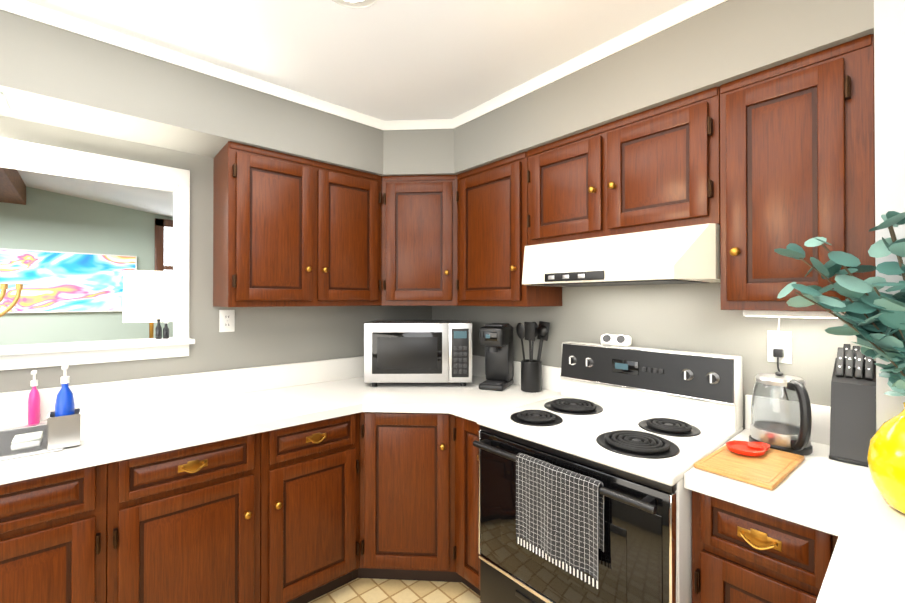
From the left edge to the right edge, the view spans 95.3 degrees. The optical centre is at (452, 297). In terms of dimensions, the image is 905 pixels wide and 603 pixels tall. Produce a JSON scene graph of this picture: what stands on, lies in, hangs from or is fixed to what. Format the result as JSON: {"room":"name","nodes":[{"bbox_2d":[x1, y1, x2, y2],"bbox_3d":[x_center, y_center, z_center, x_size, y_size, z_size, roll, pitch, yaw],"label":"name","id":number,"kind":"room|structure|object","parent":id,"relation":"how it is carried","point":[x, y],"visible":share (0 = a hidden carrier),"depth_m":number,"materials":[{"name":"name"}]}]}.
{"room":"kitchen","nodes":[
{"label":"kitchen","id":0,"kind":"room"},
{"bbox_2d":[0,186,172,345],"bbox_3d":[-4.112,-0.191,4.054,3.770,3.360,0.120,0,0,-41],"label":"wall","id":1,"kind":"structure","parent":0,"point":[42,220],"depth_m":4.20,"materials":[{"name":"paint"}]},
{"bbox_2d":[0,248,136,312],"bbox_3d":[-4.039,-0.153,4.009,1.540,0.605,0.040,0,0,-41],"label":"painting","id":2,"kind":"object","parent":1,"relation":"attached to","point":[53,281],"visible":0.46,"depth_m":4.12,"materials":[{"name":"multicoloured paint"}]},
{"bbox_2d":[155,218,172,271],"bbox_3d":[-3.103,-0.336,4.839,0.640,1.100,0.035,0,0,-41],"label":"living room window","id":3,"kind":"structure","parent":1,"relation":"in","point":[163,244],"depth_m":4.67,"materials":[{"name":"brown wood"}]},
{"bbox_2d":[17,170,172,217],"bbox_3d":[-3.066,-1.119,2.782,3.650,0.533,3.180,0,0,-41],"label":"ceiling","id":4,"kind":"structure","parent":0,"point":[158,202],"depth_m":3.92,"materials":[{"name":"paint"}]},
{"bbox_2d":[0,167,25,204],"bbox_3d":[-3.130,-0.993,2.725,0.180,0.185,3.180,0,0,-41],"label":"beam","id":5,"kind":"structure","parent":4,"relation":"attached to","point":[12,187],"depth_m":3.49,"materials":[{"name":"brown wood"}]},
{"bbox_2d":[0,115,431,392],"bbox_3d":[-1.768,-0.204,1.721,4.200,3.360,0.120,0,0,-41],"label":"wall","id":6,"kind":"structure","parent":0,"point":[262,336],"depth_m":2.10,"materials":[{"name":"paint"}]},
{"bbox_2d":[0,137,194,370],"bbox_3d":[-1.884,-0.171,1.602,1.492,0.917,0.185,0,0,-41],"label":"trim","id":7,"kind":"structure","parent":6,"relation":"attached to","point":[175,181],"depth_m":1.85,"materials":[{"name":"white wood"}]},
{"bbox_2d":[0,284,22,316],"bbox_3d":[-1.918,0.068,1.587,0.366,0.265,0.110,0,0,-41],"label":"candelabra","id":8,"kind":"object","parent":7,"relation":"on","point":[4,287],"visible":1,"depth_m":1.68,"materials":[{"name":"gold metal"}]},
{"bbox_2d":[155,319,168,338],"bbox_3d":[-1.430,0.155,2.031,0.055,0.097,0.026,0,0,-41],"label":"bottle","id":9,"kind":"object","parent":7,"relation":"on","point":[158,331],"visible":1,"depth_m":2.02,"materials":[{"name":"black glass"}]},
{"bbox_2d":[219,310,234,331],"bbox_3d":[-1.177,0.122,2.154,0.072,0.116,0.008,0,0,-41],"label":"outlet","id":10,"kind":"object","parent":6,"relation":"attached to","point":[226,320],"visible":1,"depth_m":2.15,"materials":[{"name":"white plastic"}]},
{"bbox_2d":[213,141,380,306],"bbox_3d":[-0.806,-0.334,2.252,0.813,0.762,0.354,0,0,-41],"label":"upper cabinet","id":11,"kind":"object","parent":6,"relation":"attached to","point":[289,230],"visible":1,"depth_m":2.07,"materials":[{"name":"brown wood"}]},
{"bbox_2d":[25,0,688,120],"bbox_3d":[-0.753,-1.069,0.575,4.200,0.080,2.950,0,0,-41],"label":"ceiling","id":12,"kind":"structure","parent":0,"point":[387,60],"depth_m":1.63,"materials":[{"name":"paint"}]},
{"bbox_2d":[332,0,376,8],"bbox_3d":[-0.336,-1.019,1.356,0.196,0.008,0.196,0,0,-41],"label":"recessed light","id":13,"kind":"object","parent":12,"relation":"in","point":[357,4],"visible":1,"depth_m":1.43,"materials":[{"name":"grey"}]},
{"bbox_2d":[308,578,479,602],"bbox_3d":[-0.753,1.439,0.561,4.200,0.060,2.950,0,0,-41],"label":"floor","id":14,"kind":"structure","parent":0,"point":[364,590],"depth_m":1.98,"materials":[{"name":"tile"}]},
{"bbox_2d":[0,464,106,602],"bbox_3d":[-1.709,0.979,1.258,0.985,0.869,0.639,0,0,-41],"label":"base cabinet","id":15,"kind":"object","parent":14,"relation":"on","point":[52,538],"visible":0.94,"depth_m":1.29,"materials":[{"name":"brown wood"}]},
{"bbox_2d":[106,433,260,602],"bbox_3d":[-1.155,0.981,1.746,0.487,0.869,0.639,0,0,-41],"label":"base cabinet","id":16,"kind":"object","parent":14,"relation":"on","point":[182,525],"visible":0.94,"depth_m":1.52,"materials":[{"name":"brown wood"}]},
{"bbox_2d":[260,413,358,602],"bbox_3d":[-0.801,0.983,2.059,0.454,0.869,0.639,0,0,-41],"label":"base cabinet","id":17,"kind":"object","parent":14,"relation":"on","point":[309,512],"visible":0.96,"depth_m":1.82,"materials":[{"name":"brown wood"}]},
{"bbox_2d":[352,412,466,584],"bbox_3d":[-0.197,0.985,2.406,0.925,0.869,0.918,0,0,-41],"label":"base cabinet","id":18,"kind":"object","parent":14,"relation":"on","point":[406,496],"visible":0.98,"depth_m":1.98,"materials":[{"name":"brown wood"}]},
{"bbox_2d":[0,355,560,484],"bbox_3d":[-0.867,0.460,1.640,2.948,0.169,1.184,0,0,-41],"label":"countertop","id":19,"kind":"structure","parent":18,"relation":"on","point":[126,419],"depth_m":1.90,"materials":[{"name":"white laminate"}]},
{"bbox_2d":[0,422,63,460],"bbox_3d":[-1.757,0.445,1.266,0.836,0.465,0.494,0,0,-41],"label":"sink","id":20,"kind":"object","parent":19,"relation":"in","point":[7,435],"visible":0.23,"depth_m":1.56,"materials":[{"name":"silver metal"}]},
{"bbox_2d":[11,431,42,450],"bbox_3d":[-1.431,0.483,1.388,0.070,0.030,0.100,0,0,-41],"label":"sponge","id":21,"kind":"object","parent":20,"relation":"on","point":[26,441],"visible":1,"depth_m":1.36,"materials":[{"name":"white plastic"}]},
{"bbox_2d":[47,365,80,449],"bbox_3d":[-1.318,0.364,1.402,0.080,0.266,0.100,0,0,-41],"label":"sink caddy","id":22,"kind":"object","parent":20,"relation":"on","point":[64,424],"visible":1,"depth_m":1.38,"materials":[{"name":"silver metal"}]},
{"bbox_2d":[28,370,39,424],"bbox_3d":[-1.673,0.398,1.648,0.035,0.212,0.062,0,0,-41],"label":"soap","id":23,"kind":"object","parent":19,"relation":"on","point":[34,407],"visible":0.92,"depth_m":1.63,"materials":[{"name":"pink plastic"}]},
{"bbox_2d":[364,320,471,386],"bbox_3d":[-0.195,0.327,2.505,0.610,0.364,0.380,0,0,-1],"label":"microwave","id":24,"kind":"object","parent":19,"relation":"on","point":[417,351],"visible":1,"depth_m":2.32,"materials":[{"name":"silver metal"}]},
{"bbox_2d":[479,323,513,390],"bbox_3d":[0.250,0.330,2.352,0.143,0.357,0.235,0,0,24],"label":"coffee maker","id":25,"kind":"object","parent":19,"relation":"on","point":[496,340],"visible":0.96,"depth_m":2.33,"materials":[{"name":"black plastic"}]},
{"bbox_2d":[516,321,549,392],"bbox_3d":[0.439,0.318,2.238,0.125,0.379,0.152,0,0,-41],"label":"utensil holder","id":26,"kind":"object","parent":19,"relation":"on","point":[531,374],"visible":1,"depth_m":2.21,"materials":[{"name":"black plastic"}]},
{"bbox_2d":[453,416,479,595],"bbox_3d":[0.301,0.983,2.058,0.639,0.869,0.263,0,0,-41],"label":"base cabinet","id":27,"kind":"object","parent":14,"relation":"on","point":[466,558],"visible":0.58,"depth_m":1.90,"materials":[{"name":"brown wood"}]},
{"bbox_2d":[473,341,742,602],"bbox_3d":[0.582,0.820,1.615,0.750,1.190,0.764,0,0,-41],"label":"stove","id":28,"kind":"object","parent":14,"relation":"on","point":[584,495],"visible":1,"depth_m":1.45,"materials":[{"name":"white metal"}]},
{"bbox_2d":[516,453,603,588],"bbox_3d":[0.344,0.714,1.362,0.058,0.313,0.321,0,0,-41],"label":"towel","id":29,"kind":"object","parent":28,"relation":"hanging from","point":[560,508],"depth_m":1.33,"materials":[{"name":"black fabric"}]},
{"bbox_2d":[601,334,631,346],"bbox_3d":[0.758,0.197,1.918,0.132,0.057,0.073,0,0,37],"label":"salt","id":30,"kind":"object","parent":28,"relation":"on","point":[616,340],"visible":0.98,"depth_m":1.90,"materials":[{"name":"white ceramic"}]},
{"bbox_2d":[692,490,837,602],"bbox_3d":[1.009,0.979,1.255,0.639,0.869,0.332,0,0,-41],"label":"base cabinet","id":31,"kind":"object","parent":14,"relation":"on","point":[741,554],"visible":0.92,"depth_m":1.08,"materials":[{"name":"brown wood"}]},
{"bbox_3d":[0.687,0.973,0.342,1.070,0.869,0.666,0,0,-41],"label":"base cabinet","id":32,"kind":"object","parent":14,"relation":"on","visible":0},
{"bbox_2d":[684,395,904,602],"bbox_3d":[0.822,0.454,0.654,1.718,0.169,0.994,0,0,-41],"label":"countertop","id":33,"kind":"structure","parent":32,"relation":"on","point":[817,488],"depth_m":0.99,"materials":[{"name":"white laminate"}]},
{"bbox_2d":[694,440,804,489],"bbox_3d":[0.898,0.494,1.242,0.330,0.016,0.190,0,0,-38],"label":"cutting board","id":34,"kind":"object","parent":33,"relation":"on","point":[770,469],"visible":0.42,"depth_m":1.20,"materials":[{"name":"brown wood"}]},
{"bbox_2d":[726,441,769,455],"bbox_3d":[0.938,0.477,1.311,0.150,0.020,0.102,0,0,-41],"label":"spoon rest","id":35,"kind":"object","parent":34,"relation":"on","point":[745,448],"visible":1,"depth_m":1.30,"materials":[{"name":"red ceramic"}]},
{"bbox_2d":[749,372,812,455],"bbox_3d":[1.098,0.377,1.379,0.187,0.252,0.178,0,0,-41],"label":"kettle","id":36,"kind":"object","parent":33,"relation":"on","point":[781,418],"visible":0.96,"depth_m":1.33,"materials":[{"name":"clear glass"}]},
{"bbox_2d":[774,211,904,513],"bbox_3d":[0.988,0.147,0.949,0.369,0.708,0.356,0,0,-41],"label":"vase","id":37,"kind":"object","parent":33,"relation":"on","point":[873,318],"visible":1,"depth_m":0.96,"materials":[{"name":"yellow ceramic"}]},
{"bbox_2d":[829,344,875,466],"bbox_3d":[1.263,0.328,1.296,0.162,0.349,0.104,0,0,-41],"label":"knife block","id":38,"kind":"object","parent":33,"relation":"on","point":[853,411],"visible":0.85,"depth_m":1.27,"materials":[{"name":"black plastic"}]},
{"bbox_2d":[0,0,873,175],"bbox_3d":[-0.960,-0.876,0.810,4.200,0.303,2.322,0,0,-41],"label":"soffit","id":39,"kind":"structure","parent":0,"point":[55,76],"depth_m":1.66,"materials":[{"name":"paint"}]},
{"bbox_2d":[0,0,726,129],"bbox_3d":[-0.975,-1.005,0.572,3.862,0.045,1.984,0,0,-41],"label":"crown molding","id":40,"kind":"structure","parent":39,"relation":"attached to","point":[633,36],"depth_m":1.73,"materials":[{"name":"white"}]},
{"bbox_2d":[432,282,875,429],"bbox_3d":[0.867,0.188,1.997,0.120,2.578,3.190,0,0,-41],"label":"wall","id":41,"kind":"structure","parent":0,"point":[688,317],"depth_m":1.80,"materials":[{"name":"paint"}]},
{"bbox_2d":[381,175,457,305],"bbox_3d":[-0.183,-0.332,2.625,0.626,0.762,0.619,0,0,-41],"label":"upper cabinet","id":42,"kind":"object","parent":41,"relation":"attached to","point":[419,240],"visible":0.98,"depth_m":2.40,"materials":[{"name":"brown wood"}]},
{"bbox_2d":[456,151,561,306],"bbox_3d":[0.291,-0.334,2.292,0.354,0.762,0.506,0,0,-41],"label":"upper cabinet","id":43,"kind":"object","parent":41,"relation":"attached to","point":[492,199],"visible":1,"depth_m":2.15,"materials":[{"name":"brown wood"}]},
{"bbox_2d":[527,86,719,245],"bbox_3d":[0.732,-0.483,1.793,0.354,0.469,0.818,0,0,-41],"label":"upper cabinet","id":44,"kind":"object","parent":41,"relation":"attached to","point":[657,168],"visible":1,"depth_m":1.61,"materials":[{"name":"brown wood"}]},
{"bbox_2d":[522,223,719,286],"bbox_3d":[0.690,-0.151,1.755,0.460,0.191,0.810,0,0,-41],"label":"range hood","id":45,"kind":"object","parent":44,"relation":"attached to","point":[685,255],"visible":1,"depth_m":1.53,"materials":[{"name":"white metal"}]},
{"bbox_2d":[767,317,791,371],"bbox_3d":[1.197,0.171,1.506,0.033,0.196,0.070,0,0,-41],"label":"outlet","id":46,"kind":"object","parent":41,"relation":"attached to","point":[779,346],"visible":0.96,"depth_m":1.49,"materials":[{"name":"white plastic"}]},
{"bbox_2d":[720,34,875,311],"bbox_3d":[1.125,-0.339,1.346,0.354,0.762,0.368,0,0,-41],"label":"upper cabinet","id":47,"kind":"object","parent":41,"relation":"attached to","point":[797,151],"visible":0.81,"depth_m":1.24,"materials":[{"name":"brown wood"}]},
{"bbox_2d":[743,310,845,317],"bbox_3d":[1.146,0.054,1.357,0.090,0.022,0.300,0,0,-41],"label":"under-cabinet light","id":48,"kind":"object","parent":47,"relation":"attached to","point":[799,314],"visible":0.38,"depth_m":1.34,"materials":[{"name":"white plastic"}]},
{"bbox_2d":[874,0,904,431],"bbox_3d":[1.463,0.192,0.974,0.340,2.438,0.628,0,0,-41],"label":"wall","id":49,"kind":"structure","parent":0,"point":[889,55],"depth_m":1.08,"materials":[{"name":"white paint"}]},
{"bbox_3d":[-3.066,1.452,2.767,3.650,0.060,3.180,0,0,-41],"label":"floor","id":50,"kind":"structure","parent":0,"visible":0},
{"bbox_2d":[123,270,172,337],"bbox_3d":[-2.002,0.626,2.737,0.300,1.592,0.300,0,0,-41],"label":"floor lamp","id":51,"kind":"object","parent":50,"relation":"on","point":[147,296],"visible":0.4,"depth_m":2.62,"materials":[{"name":"white metal"}]}
]}

